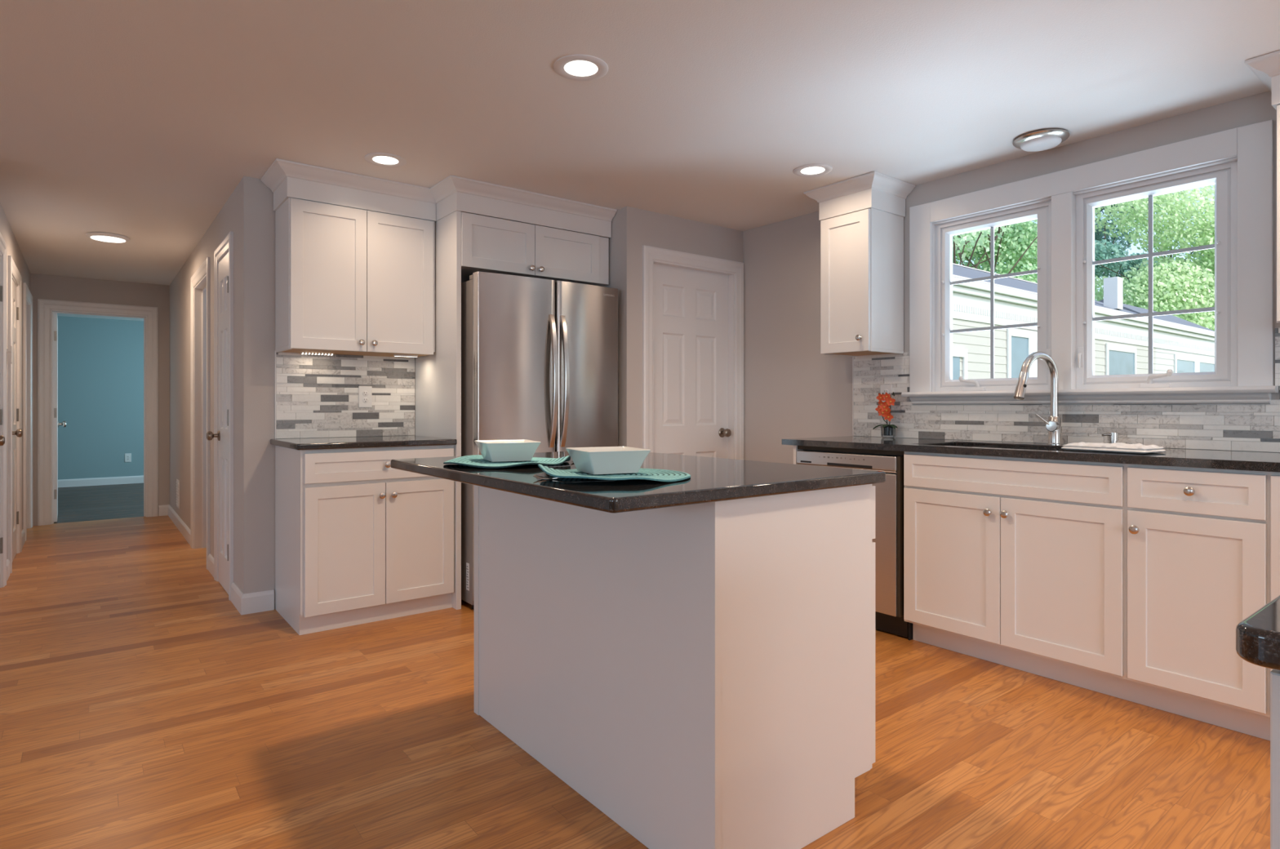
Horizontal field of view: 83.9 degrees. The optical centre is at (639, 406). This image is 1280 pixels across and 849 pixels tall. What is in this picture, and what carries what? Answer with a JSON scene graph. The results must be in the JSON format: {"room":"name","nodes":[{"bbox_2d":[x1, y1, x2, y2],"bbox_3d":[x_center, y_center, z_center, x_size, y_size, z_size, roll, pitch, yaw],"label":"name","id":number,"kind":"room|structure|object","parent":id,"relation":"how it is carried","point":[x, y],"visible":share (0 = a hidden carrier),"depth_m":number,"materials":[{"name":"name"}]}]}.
{"room":"kitchen","nodes":[
{"label":"kitchen","id":0,"kind":"room"},
{"bbox_2d":[0,203,30,559],"bbox_3d":[-4.410,-0.058,4.931,0.100,2.296,3.800,0,0,-38],"label":"wall","id":1,"kind":"structure","parent":0,"point":[13,249],"depth_m":4.87,"materials":[{"name":"grey paint"}]},
{"bbox_2d":[0,285,4,553],"bbox_3d":[-3.591,0.093,3.979,0.104,1.985,0.764,0,0,-38],"label":"door","id":2,"kind":"structure","parent":1,"relation":"in","point":[2,437],"depth_m":4.25,"materials":[{"name":"white paint"}]},
{"bbox_2d":[0,232,6,587],"bbox_3d":[-3.630,0.048,3.942,0.119,2.085,0.950,0,0,-38],"label":"door frame","id":3,"kind":"structure","parent":1,"relation":"attached to","point":[2,244],"depth_m":4.28,"materials":[{"name":"white paint"}]},
{"bbox_2d":[6,559,9,580],"bbox_3d":[-4.013,1.038,4.512,0.014,0.105,0.190,0,0,-38],"label":"baseboard","id":4,"kind":"structure","parent":1,"relation":"attached to","point":[7,560],"depth_m":4.51,"materials":[{"name":"white paint"}]},
{"bbox_2d":[6,346,12,364],"bbox_3d":[-4.054,-0.330,4.575,0.026,0.115,0.059,0,0,-38],"label":"hook","id":5,"kind":"object","parent":1,"relation":"attached to","point":[11,348],"visible":1,"depth_m":4.56,"materials":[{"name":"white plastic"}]},
{"bbox_2d":[8,255,22,573],"bbox_3d":[-4.418,0.055,4.957,0.119,2.070,0.900,0,0,-38],"label":"door frame","id":6,"kind":"structure","parent":1,"relation":"attached to","point":[14,274],"depth_m":4.97,"materials":[{"name":"white paint"}]},
{"bbox_2d":[12,280,22,561],"bbox_3d":[-4.379,0.101,4.994,0.104,1.970,0.714,0,0,-38],"label":"door","id":7,"kind":"structure","parent":1,"relation":"in","point":[16,433],"depth_m":5.14,"materials":[{"name":"white paint"}]},
{"bbox_2d":[22,528,25,547],"bbox_3d":[-4.816,1.038,5.547,0.014,0.105,0.390,0,0,-38],"label":"baseboard","id":8,"kind":"structure","parent":1,"relation":"attached to","point":[23,530],"depth_m":5.61,"materials":[{"name":"white paint"}]},
{"bbox_2d":[23,282,32,541],"bbox_3d":[-5.268,0.048,6.051,0.119,2.085,0.870,0,0,-38],"label":"door frame","id":9,"kind":"structure","parent":1,"relation":"attached to","point":[28,297],"depth_m":6.34,"materials":[{"name":"white paint"}]},
{"bbox_2d":[30,273,169,525],"bbox_3d":[-5.440,-0.058,6.601,5.500,2.296,0.100,0,0,-38],"label":"wall","id":10,"kind":"structure","parent":0,"point":[45,286],"depth_m":6.88,"materials":[{"name":"grey paint"}]},
{"bbox_2d":[53,312,66,522],"bbox_3d":[-5.660,0.106,6.940,0.104,1.955,0.702,0,0,-39],"label":"door","id":11,"kind":"structure","parent":10,"relation":"in","point":[56,424],"depth_m":6.65,"materials":[{"name":"white paint"}]},
{"bbox_2d":[37,298,158,525],"bbox_3d":[-5.162,0.056,6.805,0.910,2.068,0.119,0,0,-38],"label":"door frame","id":12,"kind":"structure","parent":10,"relation":"attached to","point":[45,307],"depth_m":6.64,"materials":[{"name":"white paint"}]},
{"bbox_2d":[158,504,168,515],"bbox_3d":[-4.733,1.038,7.077,0.090,0.105,0.014,0,0,-38],"label":"baseboard","id":13,"kind":"structure","parent":10,"relation":"attached to","point":[162,509],"depth_m":7.07,"materials":[{"name":"white paint"}]},
{"bbox_2d":[57,315,143,479],"bbox_3d":[-7.810,-0.058,9.572,5.400,2.296,0.100,0,0,-38],"label":"wall","id":14,"kind":"structure","parent":0,"point":[100,361],"depth_m":9.81,"materials":[{"name":"teal paint"}]},
{"bbox_2d":[57,475,143,487],"bbox_3d":[-7.735,1.038,9.557,5.300,0.105,0.014,0,0,-38],"label":"baseboard","id":15,"kind":"structure","parent":14,"relation":"attached to","point":[127,479],"depth_m":9.79,"materials":[{"name":"white paint"}]},
{"bbox_2d":[124,453,131,462],"bbox_3d":[-7.185,0.725,9.987,0.074,0.122,0.009,0,0,-38],"label":"wall outlet","id":16,"kind":"object","parent":14,"relation":"attached to","point":[127,455],"visible":1,"depth_m":9.98,"materials":[{"name":"white plastic"}]},
{"bbox_2d":[169,181,240,590],"bbox_3d":[-3.381,-0.058,5.490,0.100,2.296,4.180,0,0,-38],"label":"wall","id":17,"kind":"structure","parent":0,"point":[228,220],"depth_m":5.28,"materials":[{"name":"grey paint"}]},
{"bbox_2d":[176,479,179,508],"bbox_3d":[-4.166,0.790,6.412,0.010,0.250,0.200,0,0,-38],"label":"air vent","id":18,"kind":"object","parent":17,"relation":"in","point":[177,480],"visible":1,"depth_m":6.37,"materials":[{"name":"white metal"}]},
{"bbox_2d":[168,504,190,545],"bbox_3d":[-4.088,1.038,6.308,0.014,0.105,2.020,0,0,-38],"label":"baseboard","id":19,"kind":"structure","parent":17,"relation":"attached to","point":[177,521],"depth_m":6.18,"materials":[{"name":"white paint"}]},
{"bbox_2d":[190,257,209,569],"bbox_3d":[-3.134,0.048,5.157,0.119,2.085,0.960,0,0,-38],"label":"door frame","id":20,"kind":"structure","parent":17,"relation":"attached to","point":[200,278],"depth_m":5.45,"materials":[{"name":"white paint"}]},
{"bbox_2d":[202,285,206,548],"bbox_3d":[-3.122,0.096,5.166,0.012,1.988,0.766,0,0,-38],"label":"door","id":21,"kind":"structure","parent":17,"relation":"attached to","point":[205,287],"depth_m":5.46,"materials":[{"name":"white paint"}]},
{"bbox_2d":[208,553,213,577],"bbox_3d":[-2.776,1.038,4.618,0.014,0.105,0.320,0,0,-38],"label":"baseboard","id":22,"kind":"structure","parent":17,"relation":"attached to","point":[211,559],"depth_m":4.62,"materials":[{"name":"white paint"}]},
{"bbox_2d":[206,253,228,594],"bbox_3d":[-2.491,0.102,4.225,0.104,1.968,0.444,0,0,-38],"label":"door","id":23,"kind":"structure","parent":17,"relation":"in","point":[222,435],"depth_m":4.25,"materials":[{"name":"white paint"}]},
{"bbox_2d":[213,231,233,600],"bbox_3d":[-2.444,0.055,4.268,0.119,2.070,0.630,0,0,-38],"label":"door frame","id":24,"kind":"structure","parent":17,"relation":"attached to","point":[226,246],"depth_m":4.02,"materials":[{"name":"white paint"}]},
{"bbox_2d":[231,582,274,614],"bbox_3d":[-2.122,1.038,3.892,0.156,0.105,0.339,0,0,-38],"label":"baseboard","id":25,"kind":"structure","parent":17,"relation":"attached to","point":[263,601],"depth_m":3.77,"materials":[{"name":"white paint"}]},
{"bbox_2d":[240,176,435,608],"bbox_3d":[-0.953,-0.058,4.666,2.924,2.296,0.100,0,0,-38],"label":"wall","id":26,"kind":"structure","parent":0,"point":[257,213],"depth_m":3.78,"materials":[{"name":"grey paint"}]},
{"bbox_2d":[274,351,414,439],"bbox_3d":[-1.657,-0.060,4.049,0.763,0.472,0.009,0,0,-38],"label":"backsplash","id":27,"kind":"structure","parent":26,"relation":"attached to","point":[316,396],"depth_m":4.02,"materials":[{"name":"tile"}]},
{"bbox_2d":[358,386,372,407],"bbox_3d":[-1.581,-0.053,4.097,0.074,0.122,0.009,0,0,-38],"label":"wall outlet","id":28,"kind":"object","parent":27,"relation":"attached to","point":[365,393],"visible":1,"depth_m":4.09,"materials":[{"name":"white plastic"}]},
{"bbox_2d":[362,397,368,403],"bbox_3d":[-1.580,-0.034,4.095,0.033,0.033,0.002,0,0,-38],"label":"receptacle","id":29,"kind":"object","parent":28,"relation":"attached to","point":[365,400],"depth_m":4.09,"materials":[{"name":"white plastic"}]},
{"bbox_2d":[362,391,368,396],"bbox_3d":[-1.580,-0.072,4.095,0.033,0.033,0.002,0,0,-38],"label":"receptacle","id":30,"kind":"object","parent":28,"relation":"attached to","point":[365,393],"depth_m":4.09,"materials":[{"name":"white plastic"}]},
{"bbox_2d":[260,158,435,357],"bbox_3d":[-1.563,-0.746,3.871,0.827,0.918,0.397,0,0,-38],"label":"upper cabinet","id":31,"kind":"object","parent":26,"relation":"attached to","point":[349,281],"visible":0.99,"depth_m":3.74,"materials":[{"name":"white paint"}]},
{"bbox_2d":[300,351,333,355],"bbox_3d":[-1.758,-0.285,3.876,0.165,0.011,0.024,0,0,-38],"label":"light bar","id":32,"kind":"object","parent":31,"relation":"attached to","point":[301,353],"visible":1,"depth_m":3.87,"materials":[{"name":"white plastic"}]},
{"bbox_2d":[393,354,417,357],"bbox_3d":[-1.327,-0.285,4.034,0.130,0.011,0.024,0,0,-38],"label":"light bar","id":33,"kind":"object","parent":31,"relation":"attached to","point":[396,355],"visible":1,"depth_m":4.02,"materials":[{"name":"white plastic"}]},
{"bbox_2d":[0,483,1270,848],"bbox_3d":[-3.090,1.140,2.855,8.820,0.100,16.500,0,0,-38],"label":"floor","id":34,"kind":"structure","parent":0,"point":[140,708],"depth_m":2.30,"materials":[{"name":"orange wood"}]},
{"bbox_2d":[275,444,453,635],"bbox_3d":[-1.464,0.649,3.803,0.762,0.882,0.627,0,0,-38],"label":"base cabinet","id":35,"kind":"object","parent":34,"relation":"on","point":[359,539],"visible":0.98,"depth_m":3.56,"materials":[{"name":"white paint"}]},
{"bbox_2d":[270,435,457,449],"bbox_3d":[-1.476,0.191,3.800,0.788,0.030,0.622,0,0,-38],"label":"countertop","id":36,"kind":"structure","parent":35,"relation":"on","point":[314,443],"depth_m":3.63,"materials":[{"name":"black stone"}]},
{"bbox_2d":[415,174,617,609],"bbox_3d":[-0.773,-0.058,4.305,1.070,2.295,0.681,0,0,-38],"label":"tall cabinet","id":37,"kind":"object","parent":34,"relation":"on","point":[466,244],"visible":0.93,"depth_m":3.98,"materials":[{"name":"white paint"}]},
{"bbox_2d":[461,271,617,609],"bbox_3d":[-0.687,0.190,4.254,0.908,1.800,0.838,0,0,-38],"label":"refrigerator","id":38,"kind":"object","parent":34,"relation":"on","point":[540,356],"visible":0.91,"depth_m":3.90,"materials":[{"name":"silver metal"}]},
{"bbox_2d":[474,484,875,848],"bbox_3d":[0.043,0.648,2.249,0.652,0.883,1.229,0,0,-38],"label":"kitchen island","id":39,"kind":"object","parent":34,"relation":"on","point":[702,676],"visible":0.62,"depth_m":1.80,"materials":[{"name":"white paint"}]},
{"bbox_2d":[391,451,885,513],"bbox_3d":[-0.082,0.191,2.136,0.910,0.030,1.269,0,0,-38],"label":"island countertop","id":40,"kind":"structure","parent":39,"relation":"on","point":[712,479],"depth_m":1.72,"materials":[{"name":"black stone"}]},
{"bbox_2d":[443,454,570,468],"bbox_3d":[-0.402,0.163,2.169,0.380,0.024,0.380,0,0,-38],"label":"plate","id":41,"kind":"object","parent":40,"relation":"on","point":[474,460],"visible":0.83,"depth_m":2.12,"materials":[{"name":"teal ceramic"}]},
{"bbox_2d":[474,439,540,462],"bbox_3d":[-0.410,0.138,2.195,0.168,0.060,0.168,0,0,-25],"label":"square bowl","id":42,"kind":"object","parent":41,"relation":"on","point":[520,450],"visible":1,"depth_m":2.14,"materials":[{"name":"white ceramic"}]},
{"bbox_2d":[537,464,690,481],"bbox_3d":[-0.063,0.158,1.764,0.376,0.034,0.376,0,0,-38],"label":"plate","id":43,"kind":"object","parent":40,"relation":"on","point":[654,474],"visible":0.77,"depth_m":1.71,"materials":[{"name":"teal ceramic"}]},
{"bbox_2d":[533,474,558,479],"bbox_3d":[-0.158,0.171,1.711,0.196,0.010,0.025,0,0,2],"label":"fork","id":44,"kind":"object","parent":43,"relation":"on","point":[535,475],"visible":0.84,"depth_m":1.70,"materials":[{"name":"metal"}]},
{"bbox_2d":[565,446,650,474],"bbox_3d":[-0.083,0.138,1.803,0.168,0.060,0.168,0,0,-25],"label":"square bowl","id":45,"kind":"object","parent":43,"relation":"on","point":[600,460],"visible":1,"depth_m":1.75,"materials":[{"name":"white ceramic"}]},
{"bbox_2d":[793,444,803,464],"bbox_3d":[1.057,0.648,3.950,0.605,0.883,0.020,0,0,-38],"label":"end panel","id":46,"kind":"object","parent":34,"relation":"on","point":[795,447],"visible":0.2,"depth_m":3.77,"materials":[{"name":"white paint"}]},
{"bbox_2d":[796,445,912,639],"bbox_3d":[1.244,0.648,3.690,0.609,0.884,0.620,0,0,-38],"label":"dishwasher","id":47,"kind":"object","parent":34,"relation":"on","point":[889,495],"visible":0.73,"depth_m":3.33,"materials":[{"name":"silver metal"}]},
{"bbox_2d":[803,449,902,456],"bbox_3d":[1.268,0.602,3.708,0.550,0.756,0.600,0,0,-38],"label":"control panel","id":48,"kind":"object","parent":47,"relation":"in","point":[803,450],"depth_m":3.51,"materials":[{"name":"plastic"}]},
{"bbox_2d":[903,451,1134,702],"bbox_3d":[1.703,0.649,3.090,0.640,0.882,0.890,0,0,-38],"label":"base cabinet","id":49,"kind":"object","parent":34,"relation":"on","point":[1018,563],"visible":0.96,"depth_m":2.86,"materials":[{"name":"white paint"}]},
{"bbox_2d":[782,435,1279,471],"bbox_3d":[1.969,0.191,2.759,0.630,0.030,3.145,0,0,-38],"label":"countertop","id":50,"kind":"structure","parent":49,"relation":"on","point":[1193,458],"depth_m":2.80,"materials":[{"name":"black stone"}]},
{"bbox_2d":[872,391,897,438],"bbox_3d":[1.351,0.049,3.915,0.123,0.253,0.099,0,0,12],"label":"potted orchid","id":51,"kind":"object","parent":50,"relation":"on","point":[883,409],"visible":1,"depth_m":3.90,"materials":[{"name":"orange plant"}]},
{"bbox_2d":[1013,351,1062,444],"bbox_3d":[1.786,-0.034,3.183,0.294,0.421,0.073,0,0,-28],"label":"faucet","id":52,"kind":"object","parent":50,"relation":"on","point":[1053,425],"visible":1,"depth_m":3.21,"materials":[{"name":"silver metal"}]},
{"bbox_2d":[1102,431,1118,443],"bbox_3d":[2.017,0.144,3.046,0.079,0.064,0.046,0,0,-38],"label":"soap dispenser","id":53,"kind":"object","parent":50,"relation":"on","point":[1113,437],"visible":0.69,"depth_m":3.04,"materials":[{"name":"silver metal"}]},
{"bbox_2d":[1061,441,1166,453],"bbox_3d":[1.830,0.159,2.756,0.162,0.032,0.306,0,0,-30],"label":"folded towel","id":54,"kind":"object","parent":50,"relation":"on","point":[1138,448],"visible":1,"depth_m":2.70,"materials":[{"name":"white fabric"}]},
{"bbox_2d":[1127,463,1270,740],"bbox_3d":[2.096,0.649,2.584,0.640,0.882,0.392,0,0,-38],"label":"base cabinet","id":55,"kind":"object","parent":34,"relation":"on","point":[1198,538],"visible":0.97,"depth_m":2.40,"materials":[{"name":"white paint"}]},
{"bbox_2d":[1269,471,1279,717],"bbox_3d":[2.415,0.649,2.197,0.610,0.882,0.610,0,0,-38],"label":"base cabinet","id":56,"kind":"object","parent":34,"relation":"on","point":[1274,477],"visible":0.42,"depth_m":2.24,"materials":[{"name":"white paint"}]},
{"bbox_2d":[1270,669,1279,848],"bbox_3d":[1.152,0.649,0.212,0.610,0.882,1.370,0,0,-38],"label":"base cabinet","id":57,"kind":"object","parent":34,"relation":"on","point":[1274,674],"visible":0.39,"depth_m":0.58,"materials":[{"name":"white paint"}]},
{"bbox_2d":[1235,595,1279,670],"bbox_3d":[1.162,0.191,0.213,0.643,0.030,1.412,0,0,-38],"label":"countertop","id":58,"kind":"structure","parent":57,"relation":"on","point":[1258,635],"depth_m":0.57,"materials":[{"name":"black stone"}]},
{"bbox_2d":[0,0,1279,320],"bbox_3d":[-3.090,-1.256,2.855,8.820,0.100,16.500,0,0,-38],"label":"ceiling","id":59,"kind":"structure","parent":0,"point":[139,121],"depth_m":2.72,"materials":[{"name":"white paint"}]},
{"bbox_2d":[85,231,129,242],"bbox_3d":[-3.772,-1.192,5.046,0.252,0.029,0.252,0,0,-38],"label":"recessed light","id":60,"kind":"object","parent":59,"relation":"in","point":[100,236],"visible":1,"depth_m":4.99,"materials":[{"name":"white paint"}]},
{"bbox_2d":[90,235,125,242],"bbox_3d":[-3.772,-1.183,5.046,0.202,0.011,0.202,0,0,-38],"label":"diffuser","id":61,"kind":"object","parent":60,"relation":"attached to","point":[104,238],"depth_m":5.02,"materials":[{"name":"white plastic"}]},
{"bbox_2d":[364,152,406,167],"bbox_3d":[-1.245,-1.202,3.483,0.194,0.007,0.194,0,0,-38],"label":"recessed light","id":62,"kind":"object","parent":59,"relation":"in","point":[382,159],"visible":1,"depth_m":3.47,"materials":[{"name":"white paint"}]},
{"bbox_2d":[372,155,398,164],"bbox_3d":[-1.245,-1.204,3.483,0.119,0.002,0.119,0,0,-15],"label":"diffuser","id":63,"kind":"object","parent":62,"relation":"attached to","point":[375,159],"depth_m":3.48,"materials":[{"name":"white plastic"}]},
{"bbox_2d":[553,53,608,80],"bbox_3d":[-0.210,-1.202,2.536,0.194,0.007,0.194,0,0,-38],"label":"recessed light","id":64,"kind":"object","parent":59,"relation":"in","point":[579,67],"visible":1,"depth_m":2.53,"materials":[{"name":"white paint"}]},
{"bbox_2d":[564,60,597,75],"bbox_3d":[-0.210,-1.204,2.536,0.119,0.002,0.119,0,0,-15],"label":"diffuser","id":65,"kind":"object","parent":64,"relation":"attached to","point":[571,68],"depth_m":2.53,"materials":[{"name":"white plastic"}]},
{"bbox_2d":[793,163,832,177],"bbox_3d":[0.883,-1.202,3.635,0.194,0.007,0.194,0,0,-38],"label":"recessed light","id":66,"kind":"object","parent":59,"relation":"in","point":[815,169],"visible":1,"depth_m":3.63,"materials":[{"name":"white paint"}]},
{"bbox_2d":[800,166,824,173],"bbox_3d":[0.883,-1.204,3.635,0.119,0.002,0.119,0,0,-15],"label":"diffuser","id":67,"kind":"object","parent":66,"relation":"attached to","point":[807,170],"depth_m":3.63,"materials":[{"name":"white plastic"}]},
{"bbox_2d":[1012,128,1070,151],"bbox_3d":[1.799,-1.183,3.194,0.224,0.046,0.224,0,0,-38],"label":"flush ceiling light","id":68,"kind":"object","parent":59,"relation":"attached to","point":[1046,139],"visible":1,"depth_m":3.14,"materials":[{"name":"silver metal"}]},
{"bbox_2d":[1020,136,1062,151],"bbox_3d":[1.799,-1.173,3.194,0.164,0.026,0.164,0,0,-38],"label":"diffuser","id":69,"kind":"object","parent":68,"relation":"attached to","point":[1030,144],"depth_m":3.16,"materials":[{"name":"white glass"}]},
{"bbox_2d":[563,206,742,448],"bbox_3d":[0.076,-0.058,4.908,1.001,2.296,0.780,0,0,-38],"label":"wall","id":70,"kind":"structure","parent":0,"point":[632,228],"depth_m":4.35,"materials":[{"name":"grey paint"}]},
{"bbox_2d":[653,263,731,458],"bbox_3d":[0.341,0.093,4.661,0.700,1.985,0.104,0,0,-38],"label":"door","id":71,"kind":"structure","parent":70,"relation":"in","point":[691,306],"depth_m":4.68,"materials":[{"name":"white paint"}]},
{"bbox_2d":[642,244,744,459],"bbox_3d":[0.330,0.052,4.675,0.876,2.075,0.139,0,0,-38],"label":"door frame","id":72,"kind":"structure","parent":70,"relation":"attached to","point":[735,270],"depth_m":4.75,"materials":[{"name":"white paint"}]},
{"bbox_2d":[742,90,1279,463],"bbox_3d":[2.812,-0.058,2.322,0.150,2.296,8.420,0,0,-38],"label":"wall","id":73,"kind":"structure","parent":0,"point":[793,390],"depth_m":4.46,"materials":[{"name":"grey paint"}]},
{"bbox_2d":[804,171,915,356],"bbox_3d":[1.212,-0.748,3.945,0.377,0.915,0.458,0,0,-38],"label":"upper cabinet","id":74,"kind":"object","parent":73,"relation":"attached to","point":[862,251],"visible":1,"depth_m":3.85,"materials":[{"name":"white paint"}]},
{"bbox_2d":[852,328,1279,452],"bbox_3d":[2.208,-0.060,2.969,0.009,0.472,3.106,0,0,-38],"label":"backsplash","id":75,"kind":"structure","parent":73,"relation":"attached to","point":[1224,427],"depth_m":3.26,"materials":[{"name":"tile"}]},
{"bbox_2d":[880,384,892,406],"bbox_3d":[1.388,-0.060,4.012,0.009,0.122,0.074,0,0,-38],"label":"wall outlet","id":76,"kind":"object","parent":75,"relation":"attached to","point":[883,388],"visible":0.48,"depth_m":4.01,"materials":[{"name":"white plastic"}]},
{"bbox_2d":[901,386,1279,396],"bbox_3d":[1.960,-0.063,3.317,0.156,0.026,1.546,0,0,-38],"label":"window sill","id":77,"kind":"structure","parent":73,"relation":"attached to","point":[1233,389],"depth_m":3.07,"materials":[{"name":"white paint"}]},
{"bbox_2d":[909,120,1273,404],"bbox_3d":[1.981,-0.549,3.330,0.166,1.083,1.510,0,0,-38],"label":"window","id":78,"kind":"structure","parent":73,"relation":"in","point":[1224,176],"depth_m":3.08,"materials":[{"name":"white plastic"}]},
{"bbox_2d":[935,200,1051,391],"bbox_3d":[1.789,-0.524,3.602,0.136,0.900,0.603,0,0,-38],"label":"window","id":79,"kind":"structure","parent":78,"relation":"attached to","point":[1042,211],"depth_m":3.62,"materials":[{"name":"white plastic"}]},
{"bbox_2d":[950,226,1037,378],"bbox_3d":[1.795,-0.526,3.625,0.007,0.772,0.443,0,0,-38],"label":"grille","id":80,"kind":"object","parent":79,"relation":"attached to","point":[992,277],"depth_m":3.63,"materials":[{"name":"white wood"}]},
{"bbox_2d":[1093,195,1214,373],"bbox_3d":[2.214,-0.526,3.085,0.007,0.772,0.448,0,0,-38],"label":"grille","id":81,"kind":"object","parent":78,"relation":"attached to","point":[1151,254],"depth_m":3.08,"materials":[{"name":"white wood"}]},
{"bbox_2d":[1244,50,1279,323],"bbox_3d":[2.442,-0.748,2.360,0.377,0.915,0.600,0,0,-38],"label":"upper cabinet","id":82,"kind":"object","parent":73,"relation":"attached to","point":[1266,68],"visible":1,"depth_m":2.46,"materials":[{"name":"white paint"}]},
{"label":"outside","id":83,"kind":"structure","parent":0,"visible":0},
{"bbox_3d":[19.067,1.990,27.460,56.200,0.200,100.000,0,0,-38],"label":"lawn","id":84,"kind":"structure","parent":83,"visible":0},
{"bbox_2d":[952,226,1009,268],"bbox_3d":[9.325,-2.509,21.031,3.859,8.804,3.758,0,0,-10],"label":"leafy tree","id":85,"kind":"object","parent":84,"relation":"on","point":[980,237],"visible":0.15,"depth_m":21.20,"materials":[{"name":"green plant"}]},
{"bbox_2d":[952,219,1037,283],"bbox_3d":[13.584,-5.346,26.855,6.922,14.476,6.653,0,0,20],"label":"leafy tree","id":86,"kind":"object","parent":84,"relation":"on","point":[1018,250],"visible":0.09,"depth_m":26.97,"materials":[{"name":"green plant"}]},
{"bbox_2d":[952,262,1214,379],"bbox_3d":[7.545,-0.264,14.009,19.500,4.308,3.520,0,0,-38],"label":"house","id":87,"kind":"structure","parent":84,"relation":"on","point":[1180,345],"depth_m":11.28,"materials":[{"name":"beige wood"}]},
{"bbox_2d":[1094,190,1183,282],"bbox_3d":[28.880,-7.105,44.848,7.670,17.993,7.679,0,0,0],"label":"leafy tree","id":88,"kind":"object","parent":84,"relation":"on","point":[1104,247],"visible":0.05,"depth_m":43.01,"materials":[{"name":"green plant"}]},
{"bbox_2d":[1094,184,1214,330],"bbox_3d":[23.410,-5.571,30.437,9.398,15.084,9.786,0,0,5],"label":"leafy tree","id":89,"kind":"object","parent":84,"relation":"on","point":[1178,285],"visible":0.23,"depth_m":28.16,"materials":[{"name":"green plant"}]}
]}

